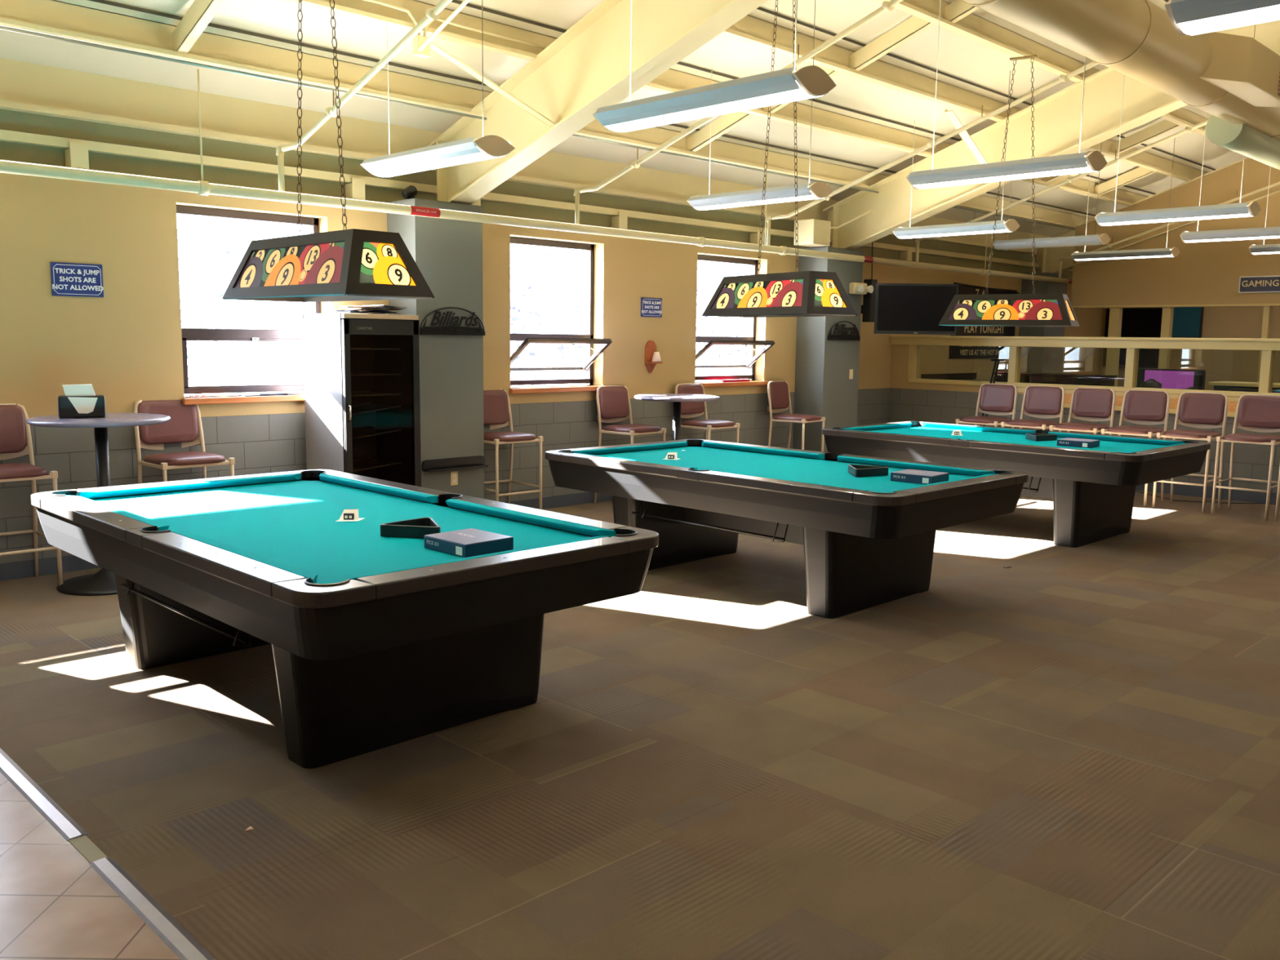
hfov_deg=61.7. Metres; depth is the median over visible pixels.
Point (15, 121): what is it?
wall
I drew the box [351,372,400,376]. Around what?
shelf
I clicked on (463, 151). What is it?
pendant light
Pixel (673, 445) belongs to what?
cushion
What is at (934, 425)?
cushion
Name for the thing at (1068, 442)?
box
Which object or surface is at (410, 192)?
ceiling speaker
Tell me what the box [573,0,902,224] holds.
branch
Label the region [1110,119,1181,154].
purlin bridging
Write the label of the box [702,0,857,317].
pendant light
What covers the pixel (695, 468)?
cushion
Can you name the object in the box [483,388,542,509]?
bar stool
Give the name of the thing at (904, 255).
clip
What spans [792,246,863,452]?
wall pillar
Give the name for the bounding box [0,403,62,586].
bar stool
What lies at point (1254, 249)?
pendant light
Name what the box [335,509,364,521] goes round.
card
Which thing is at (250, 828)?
paper scrap
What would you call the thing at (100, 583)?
bistro table
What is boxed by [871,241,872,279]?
cable
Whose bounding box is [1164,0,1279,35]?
pendant light
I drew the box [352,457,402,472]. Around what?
shelf
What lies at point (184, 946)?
transition strip
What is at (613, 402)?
bar stool
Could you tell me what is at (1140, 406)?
bar stool
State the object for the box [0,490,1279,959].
floor
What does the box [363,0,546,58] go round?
junction box
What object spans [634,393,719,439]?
bistro table
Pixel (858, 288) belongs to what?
emergency light
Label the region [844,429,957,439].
cushion
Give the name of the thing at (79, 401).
napkin dispenser
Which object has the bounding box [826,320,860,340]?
sign
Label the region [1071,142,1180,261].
pendant light
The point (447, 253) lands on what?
wall pillar
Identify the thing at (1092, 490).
pool table
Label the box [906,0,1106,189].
pendant light
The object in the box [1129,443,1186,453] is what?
cushion
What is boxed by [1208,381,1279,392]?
base cabinet
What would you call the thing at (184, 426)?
bar stool
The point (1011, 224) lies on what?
pendant light
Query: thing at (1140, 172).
purlin bridging
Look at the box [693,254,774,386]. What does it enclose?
window
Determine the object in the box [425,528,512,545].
print
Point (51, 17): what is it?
roof purlin
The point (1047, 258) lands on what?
rafter
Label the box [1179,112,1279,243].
pendant light
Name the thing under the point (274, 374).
ground
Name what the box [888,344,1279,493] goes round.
wall partition
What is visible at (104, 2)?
ceiling beam
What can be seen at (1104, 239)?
pendant light
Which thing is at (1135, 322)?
doorway
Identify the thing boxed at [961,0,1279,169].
air duct
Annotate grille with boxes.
[1277,72,1279,96]
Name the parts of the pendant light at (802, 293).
picture panel, chain, lamp frame, chain, picture panel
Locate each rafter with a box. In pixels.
[427,0,768,204]
[822,19,1279,249]
[1035,156,1279,273]
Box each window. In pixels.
[176,204,320,404]
[508,236,612,393]
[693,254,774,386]
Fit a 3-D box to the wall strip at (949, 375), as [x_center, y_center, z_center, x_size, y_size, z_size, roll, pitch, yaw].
[4.364,-1.456,15.085,1.480,0.090,0.030,-7,11,-44]
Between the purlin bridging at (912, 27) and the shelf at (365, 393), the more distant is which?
the purlin bridging at (912, 27)
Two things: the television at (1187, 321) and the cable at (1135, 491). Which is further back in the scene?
the television at (1187, 321)
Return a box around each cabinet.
[993,371,1117,386]
[1136,368,1205,390]
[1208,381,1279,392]
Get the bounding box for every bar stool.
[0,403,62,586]
[133,400,235,484]
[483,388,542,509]
[593,385,666,503]
[675,382,739,443]
[767,380,825,451]
[955,383,1017,428]
[1000,385,1065,431]
[1048,386,1115,435]
[1101,389,1169,506]
[1151,391,1228,512]
[1210,394,1279,519]
[1274,465,1279,521]
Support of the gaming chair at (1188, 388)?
on the floor at (1060, 753)
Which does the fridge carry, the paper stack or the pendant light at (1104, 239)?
the paper stack
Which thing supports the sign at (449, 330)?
attached to the wall pillar at (447, 253)
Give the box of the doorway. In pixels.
[1102,307,1162,368]
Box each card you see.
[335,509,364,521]
[662,452,679,459]
[951,430,963,435]
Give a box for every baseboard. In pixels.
[0,491,612,581]
[1135,481,1279,505]
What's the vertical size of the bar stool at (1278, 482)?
1.145 m
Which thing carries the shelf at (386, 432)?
attached to the fridge
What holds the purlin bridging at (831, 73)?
attached to the roof purlin at (749, 29)
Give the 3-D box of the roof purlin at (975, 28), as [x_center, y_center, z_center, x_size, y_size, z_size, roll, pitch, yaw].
[2.933,-3.806,9.089,24.500,0.205,0.140,-7,11,-44]
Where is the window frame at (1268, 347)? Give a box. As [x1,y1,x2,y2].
[889,335,1279,401]
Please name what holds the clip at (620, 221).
attached to the wall at (15, 121)
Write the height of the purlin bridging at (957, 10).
0.406 m
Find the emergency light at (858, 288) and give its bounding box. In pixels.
[848,282,873,294]
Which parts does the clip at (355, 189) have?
plate, plate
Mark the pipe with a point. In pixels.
(200, 187)
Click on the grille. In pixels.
(1278, 73)
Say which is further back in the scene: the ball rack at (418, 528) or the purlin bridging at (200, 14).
the purlin bridging at (200, 14)
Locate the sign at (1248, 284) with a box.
[1238,275,1279,293]
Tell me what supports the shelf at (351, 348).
attached to the fridge
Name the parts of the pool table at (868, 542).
short rail, long rail, under rail, long rail, long rail, long rail, short rail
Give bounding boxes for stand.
[979,359,1004,426]
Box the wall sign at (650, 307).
[640,297,662,317]
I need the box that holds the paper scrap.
[244,826,253,831]
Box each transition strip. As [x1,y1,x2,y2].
[0,747,88,840]
[89,857,215,959]
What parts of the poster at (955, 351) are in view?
hanging rod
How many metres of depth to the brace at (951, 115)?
10.67 m
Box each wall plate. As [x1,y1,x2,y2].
[450,471,457,485]
[848,368,853,378]
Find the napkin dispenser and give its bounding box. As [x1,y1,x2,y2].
[57,384,106,417]
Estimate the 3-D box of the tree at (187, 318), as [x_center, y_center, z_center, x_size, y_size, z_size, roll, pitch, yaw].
[-7.598,-2.478,15.479,3.529,4.276,3.474,-7,11,-44]
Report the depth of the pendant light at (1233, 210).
9.12 m
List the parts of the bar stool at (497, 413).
footrest rail, backrest, footrest rail, leg, frame, leg, seat, seat frame, footrest rail, footrest rail, leg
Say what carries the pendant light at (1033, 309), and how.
hanging from the ceiling
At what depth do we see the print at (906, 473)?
6.52 m
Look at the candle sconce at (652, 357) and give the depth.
10.83 m
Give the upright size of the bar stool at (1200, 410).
1.145 m
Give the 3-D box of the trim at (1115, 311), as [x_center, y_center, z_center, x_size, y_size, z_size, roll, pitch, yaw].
[10.399,-0.984,12.422,0.200,2.170,11.050,-7,11,-44]
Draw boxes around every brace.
[430,41,555,127]
[944,108,987,164]
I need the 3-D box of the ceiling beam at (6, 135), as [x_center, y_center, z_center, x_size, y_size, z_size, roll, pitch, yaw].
[0.752,-2.730,11.436,24.500,0.060,0.069,-7,11,-44]
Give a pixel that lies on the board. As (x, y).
(1232, 406)
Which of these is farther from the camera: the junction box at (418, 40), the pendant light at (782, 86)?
the junction box at (418, 40)
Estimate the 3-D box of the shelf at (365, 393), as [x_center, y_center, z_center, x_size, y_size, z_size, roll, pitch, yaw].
[-2.125,-0.655,8.129,0.435,0.012,0.451,-7,11,-44]
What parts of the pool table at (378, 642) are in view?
long rail, under rail, short rail, long rail, long rail, short rail, long rail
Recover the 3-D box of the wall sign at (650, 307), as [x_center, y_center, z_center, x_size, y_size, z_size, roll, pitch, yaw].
[0.117,-1.742,10.808,0.295,0.190,0.015,-7,11,-44]
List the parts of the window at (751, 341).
sill, sash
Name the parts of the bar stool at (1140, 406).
leg, seat frame, seat, frame, backrest, leg, rail, leg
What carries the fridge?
on the floor at (1060, 753)
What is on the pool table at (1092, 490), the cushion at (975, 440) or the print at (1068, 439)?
the cushion at (975, 440)
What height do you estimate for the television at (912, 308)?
0.570 m
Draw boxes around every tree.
[177,214,239,386]
[510,244,583,386]
[695,260,748,381]
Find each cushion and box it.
[65,495,169,530]
[80,473,301,498]
[170,530,317,583]
[319,473,437,502]
[350,535,611,580]
[445,498,615,536]
[573,441,687,454]
[575,453,697,470]
[701,441,824,458]
[710,470,869,491]
[837,455,995,475]
[843,422,911,431]
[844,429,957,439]
[893,474,995,492]
[922,422,1035,434]
[974,440,1115,452]
[1048,431,1184,444]
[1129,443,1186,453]
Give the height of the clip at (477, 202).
0.160 m
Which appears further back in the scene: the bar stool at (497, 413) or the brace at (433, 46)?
the bar stool at (497, 413)
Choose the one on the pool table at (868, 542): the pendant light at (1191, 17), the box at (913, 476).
the box at (913, 476)
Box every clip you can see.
[64,142,88,168]
[345,177,365,199]
[471,198,480,205]
[611,211,627,229]
[750,229,764,244]
[900,248,912,261]
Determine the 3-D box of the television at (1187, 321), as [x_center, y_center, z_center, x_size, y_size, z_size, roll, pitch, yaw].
[8.931,-2.588,17.581,0.053,0.550,0.550,-7,11,-44]
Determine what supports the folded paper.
on the window at (188, 334)
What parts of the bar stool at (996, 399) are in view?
leg, seat frame, seat, frame, backrest, rail, leg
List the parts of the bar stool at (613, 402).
leg, rail, frame, backrest, leg, seat frame, seat, leg, leg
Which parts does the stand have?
rod, rod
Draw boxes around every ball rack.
[380,516,439,538]
[848,464,888,477]
[1025,432,1057,441]
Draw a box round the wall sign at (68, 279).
[49,262,103,297]
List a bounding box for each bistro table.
[26,413,170,595]
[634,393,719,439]
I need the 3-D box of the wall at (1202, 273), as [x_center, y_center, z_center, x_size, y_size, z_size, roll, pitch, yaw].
[10.436,-3.802,12.049,0.140,3.547,11.050,-7,11,-44]
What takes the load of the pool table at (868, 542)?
on the floor at (1060, 753)
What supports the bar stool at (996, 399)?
on the floor at (1060, 753)
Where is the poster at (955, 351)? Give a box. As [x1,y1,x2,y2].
[949,282,1019,358]
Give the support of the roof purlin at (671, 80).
attached to the ceiling
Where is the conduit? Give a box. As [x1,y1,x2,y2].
[417,0,470,51]
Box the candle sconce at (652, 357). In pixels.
[644,340,662,373]
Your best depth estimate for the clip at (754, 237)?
11.91 m
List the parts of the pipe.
hanger rod, hanger rod, hanger rod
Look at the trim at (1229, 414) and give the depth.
11.55 m
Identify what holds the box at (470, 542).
on the pool table at (378, 642)
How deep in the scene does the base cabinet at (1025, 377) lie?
14.61 m
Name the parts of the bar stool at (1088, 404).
leg, seat frame, seat, frame, backrest, rail, leg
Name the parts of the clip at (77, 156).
plate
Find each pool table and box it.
[31,469,658,768]
[545,439,1027,618]
[821,421,1210,547]
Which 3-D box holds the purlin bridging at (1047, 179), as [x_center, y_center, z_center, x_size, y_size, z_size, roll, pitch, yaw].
[5.343,-3.885,13.182,0.064,0.406,0.775,-7,11,-44]
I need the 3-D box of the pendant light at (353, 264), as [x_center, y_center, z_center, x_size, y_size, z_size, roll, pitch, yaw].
[-1.392,-1.911,4.606,1.102,2.236,0.422,8,10,44]
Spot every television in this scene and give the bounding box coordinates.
[874,283,958,334]
[1171,306,1203,337]
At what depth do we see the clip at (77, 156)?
6.99 m
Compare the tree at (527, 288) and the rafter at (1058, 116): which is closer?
the rafter at (1058, 116)
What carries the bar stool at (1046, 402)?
on the floor at (1060, 753)
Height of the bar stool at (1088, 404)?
1.145 m
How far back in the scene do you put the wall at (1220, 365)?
17.20 m
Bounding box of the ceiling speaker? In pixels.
[401,185,417,199]
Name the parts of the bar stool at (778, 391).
leg, frame, backrest, leg, seat frame, seat, leg, leg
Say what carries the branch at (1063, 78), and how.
on the pipe
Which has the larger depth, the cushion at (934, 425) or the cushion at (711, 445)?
the cushion at (934, 425)
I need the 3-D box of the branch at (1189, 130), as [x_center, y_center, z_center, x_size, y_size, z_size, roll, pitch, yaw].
[5.370,-3.411,11.123,0.055,2.026,5.604,-7,11,-44]
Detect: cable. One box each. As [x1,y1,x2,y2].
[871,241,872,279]
[1135,490,1264,503]
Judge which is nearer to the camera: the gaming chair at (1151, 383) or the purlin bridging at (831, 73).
the purlin bridging at (831, 73)
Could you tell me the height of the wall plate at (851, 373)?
0.115 m
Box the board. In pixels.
[1064,393,1237,412]
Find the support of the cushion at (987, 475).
on the pool table at (868, 542)
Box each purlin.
[0,0,1093,227]
[0,25,1075,230]
[0,57,1048,254]
[283,0,1147,205]
[720,14,1206,181]
[876,0,1208,136]
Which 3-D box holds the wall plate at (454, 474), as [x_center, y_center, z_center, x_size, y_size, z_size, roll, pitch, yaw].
[-1.532,-0.015,8.837,0.070,0.115,0.009,-7,11,-44]
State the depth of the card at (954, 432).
9.85 m
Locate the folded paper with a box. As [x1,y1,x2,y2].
[238,392,288,396]
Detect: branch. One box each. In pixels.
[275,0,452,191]
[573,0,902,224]
[766,61,1098,245]
[915,119,1208,262]
[1057,181,1279,277]
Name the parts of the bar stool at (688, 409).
leg, rail, backrest, frame, leg, seat, seat frame, leg, leg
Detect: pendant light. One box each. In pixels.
[222,0,435,302]
[360,0,515,177]
[592,0,836,132]
[687,0,832,210]
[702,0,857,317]
[892,70,1019,239]
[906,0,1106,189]
[937,54,1079,326]
[992,142,1111,249]
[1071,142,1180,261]
[1094,24,1260,226]
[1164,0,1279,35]
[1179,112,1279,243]
[1248,166,1279,254]
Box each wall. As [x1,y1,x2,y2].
[0,109,1072,279]
[0,159,1102,563]
[1070,158,1279,306]
[1098,306,1279,390]
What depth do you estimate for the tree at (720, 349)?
24.83 m
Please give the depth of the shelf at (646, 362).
10.77 m
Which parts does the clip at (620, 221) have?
plate, plate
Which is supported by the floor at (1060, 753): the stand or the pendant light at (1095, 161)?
the stand
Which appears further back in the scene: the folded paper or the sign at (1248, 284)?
the sign at (1248, 284)
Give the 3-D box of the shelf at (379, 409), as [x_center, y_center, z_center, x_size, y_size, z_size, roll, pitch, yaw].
[-2.126,-0.541,8.144,0.436,0.062,0.451,-7,11,-44]
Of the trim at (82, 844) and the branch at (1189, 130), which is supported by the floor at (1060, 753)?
the trim at (82, 844)
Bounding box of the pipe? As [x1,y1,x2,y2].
[0,68,1071,284]
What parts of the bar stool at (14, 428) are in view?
rail, backrest, frame, footrest rail, seat, seat frame, leg, footrest rail, footrest rail, leg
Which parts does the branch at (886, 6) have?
hanger rod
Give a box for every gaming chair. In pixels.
[1140,378,1161,387]
[1185,386,1197,389]
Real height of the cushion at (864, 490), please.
0.035 m
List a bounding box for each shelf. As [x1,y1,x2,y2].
[350,347,399,350]
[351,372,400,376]
[351,391,400,396]
[351,402,401,415]
[351,425,401,439]
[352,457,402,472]
[646,361,662,363]
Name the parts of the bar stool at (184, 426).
leg, leg, frame, backrest, seat frame, seat, leg, leg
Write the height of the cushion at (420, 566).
0.035 m
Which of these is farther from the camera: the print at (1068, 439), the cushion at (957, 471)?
the print at (1068, 439)
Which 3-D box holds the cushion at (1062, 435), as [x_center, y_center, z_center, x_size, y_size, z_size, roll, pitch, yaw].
[4.153,-0.364,9.426,0.053,0.035,1.185,-7,11,-44]
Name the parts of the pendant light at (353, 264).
picture panel, chain, lamp frame, chain, picture panel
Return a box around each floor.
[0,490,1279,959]
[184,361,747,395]
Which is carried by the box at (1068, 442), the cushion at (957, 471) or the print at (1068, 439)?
the print at (1068, 439)
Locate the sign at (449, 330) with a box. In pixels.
[419,306,485,335]
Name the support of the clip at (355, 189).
attached to the wall at (15, 121)
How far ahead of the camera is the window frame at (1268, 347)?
12.01 m
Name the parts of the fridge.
door handle, trim, door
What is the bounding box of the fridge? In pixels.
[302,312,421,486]
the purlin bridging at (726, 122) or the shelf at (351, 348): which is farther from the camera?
the purlin bridging at (726, 122)
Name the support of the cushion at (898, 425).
on the pool table at (1092, 490)
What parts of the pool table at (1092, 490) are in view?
short rail, long rail, long rail, under rail, long rail, long rail, short rail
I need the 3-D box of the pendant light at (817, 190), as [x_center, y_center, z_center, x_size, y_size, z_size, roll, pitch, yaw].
[0.946,-2.952,8.492,0.300,1.499,1.256,-7,11,-44]
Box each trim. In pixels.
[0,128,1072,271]
[68,835,106,863]
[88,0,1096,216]
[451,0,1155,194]
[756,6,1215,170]
[1063,403,1235,417]
[1071,303,1279,386]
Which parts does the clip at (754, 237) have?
plate, plate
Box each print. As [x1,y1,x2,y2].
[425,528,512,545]
[891,469,948,476]
[1057,437,1098,441]
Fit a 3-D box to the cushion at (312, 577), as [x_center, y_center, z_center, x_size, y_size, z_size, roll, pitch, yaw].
[-1.480,0.284,3.978,0.053,0.035,1.185,-7,11,-45]
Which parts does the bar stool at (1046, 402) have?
leg, seat frame, seat, frame, backrest, rail, leg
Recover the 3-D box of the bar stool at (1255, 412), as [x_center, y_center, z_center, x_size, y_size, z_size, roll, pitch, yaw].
[5.865,-0.238,10.258,0.535,1.145,0.498,-7,11,-44]
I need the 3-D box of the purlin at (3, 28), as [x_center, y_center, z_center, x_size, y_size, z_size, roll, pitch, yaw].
[-0.410,-2.899,9.091,19.200,0.021,0.021,-7,11,-44]
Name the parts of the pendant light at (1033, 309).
chain, picture panel, lamp frame, ceiling plate, chain, picture panel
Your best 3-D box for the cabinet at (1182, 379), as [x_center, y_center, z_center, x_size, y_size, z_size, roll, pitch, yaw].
[6.862,-0.786,13.897,0.500,1.300,0.840,-7,11,-44]
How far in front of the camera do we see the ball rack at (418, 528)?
4.51 m
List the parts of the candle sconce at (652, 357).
plate, lamp shade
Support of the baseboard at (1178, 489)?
attached to the wall partition at (945, 403)
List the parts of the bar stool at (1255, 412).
leg, footrest rail, leg, footrest rail, seat frame, seat, footrest rail, frame, backrest, rail, leg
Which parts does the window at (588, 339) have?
sill, sash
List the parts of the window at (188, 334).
sill, sash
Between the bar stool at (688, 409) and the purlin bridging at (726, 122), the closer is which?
the purlin bridging at (726, 122)
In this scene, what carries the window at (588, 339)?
in the wall at (126, 343)
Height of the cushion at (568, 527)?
0.035 m
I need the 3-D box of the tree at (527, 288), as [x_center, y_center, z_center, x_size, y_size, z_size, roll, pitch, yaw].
[-2.749,-2.559,18.942,3.504,3.656,3.537,-7,11,-44]
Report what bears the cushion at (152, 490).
on the pool table at (378, 642)
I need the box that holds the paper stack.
[331,305,405,314]
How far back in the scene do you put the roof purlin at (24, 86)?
7.96 m
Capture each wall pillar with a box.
[386,198,484,498]
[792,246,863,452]
[1018,272,1067,373]
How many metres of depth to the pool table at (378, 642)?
4.27 m
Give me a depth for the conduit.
6.64 m
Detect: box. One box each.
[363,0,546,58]
[424,528,513,557]
[793,209,871,247]
[861,279,877,322]
[890,469,949,484]
[1057,437,1099,448]
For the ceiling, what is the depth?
8.76 m
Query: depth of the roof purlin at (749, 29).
9.61 m
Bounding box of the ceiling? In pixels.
[0,0,1247,236]
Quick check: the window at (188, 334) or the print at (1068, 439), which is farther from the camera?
the print at (1068, 439)
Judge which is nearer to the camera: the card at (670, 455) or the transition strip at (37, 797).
the transition strip at (37, 797)
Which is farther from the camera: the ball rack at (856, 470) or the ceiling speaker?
the ceiling speaker
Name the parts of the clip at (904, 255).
plate, plate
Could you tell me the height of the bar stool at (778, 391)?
1.145 m
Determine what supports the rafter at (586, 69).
on the wall pillar at (447, 253)
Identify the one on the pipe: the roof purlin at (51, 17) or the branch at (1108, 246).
the branch at (1108, 246)
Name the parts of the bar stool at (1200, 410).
leg, leg, footrest rail, seat, seat frame, frame, backrest, footrest rail, rail, leg, footrest rail, leg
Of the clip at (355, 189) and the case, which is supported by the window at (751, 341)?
the case
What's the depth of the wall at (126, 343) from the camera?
7.99 m
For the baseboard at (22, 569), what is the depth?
7.21 m
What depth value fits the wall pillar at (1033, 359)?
16.31 m
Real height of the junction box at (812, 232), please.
0.411 m
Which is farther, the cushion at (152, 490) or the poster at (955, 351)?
the poster at (955, 351)
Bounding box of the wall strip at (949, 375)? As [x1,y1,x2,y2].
[920,373,976,379]
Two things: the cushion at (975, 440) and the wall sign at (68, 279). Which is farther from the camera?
the cushion at (975, 440)
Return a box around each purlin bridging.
[172,0,225,53]
[685,111,753,151]
[763,65,839,113]
[848,15,933,71]
[943,0,978,22]
[1041,151,1106,182]
[1094,166,1155,195]
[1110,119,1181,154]
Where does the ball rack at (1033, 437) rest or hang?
on the pool table at (1092, 490)
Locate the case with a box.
[719,378,750,382]
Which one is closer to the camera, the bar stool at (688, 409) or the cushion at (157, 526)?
the cushion at (157, 526)
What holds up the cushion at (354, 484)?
on the pool table at (378, 642)

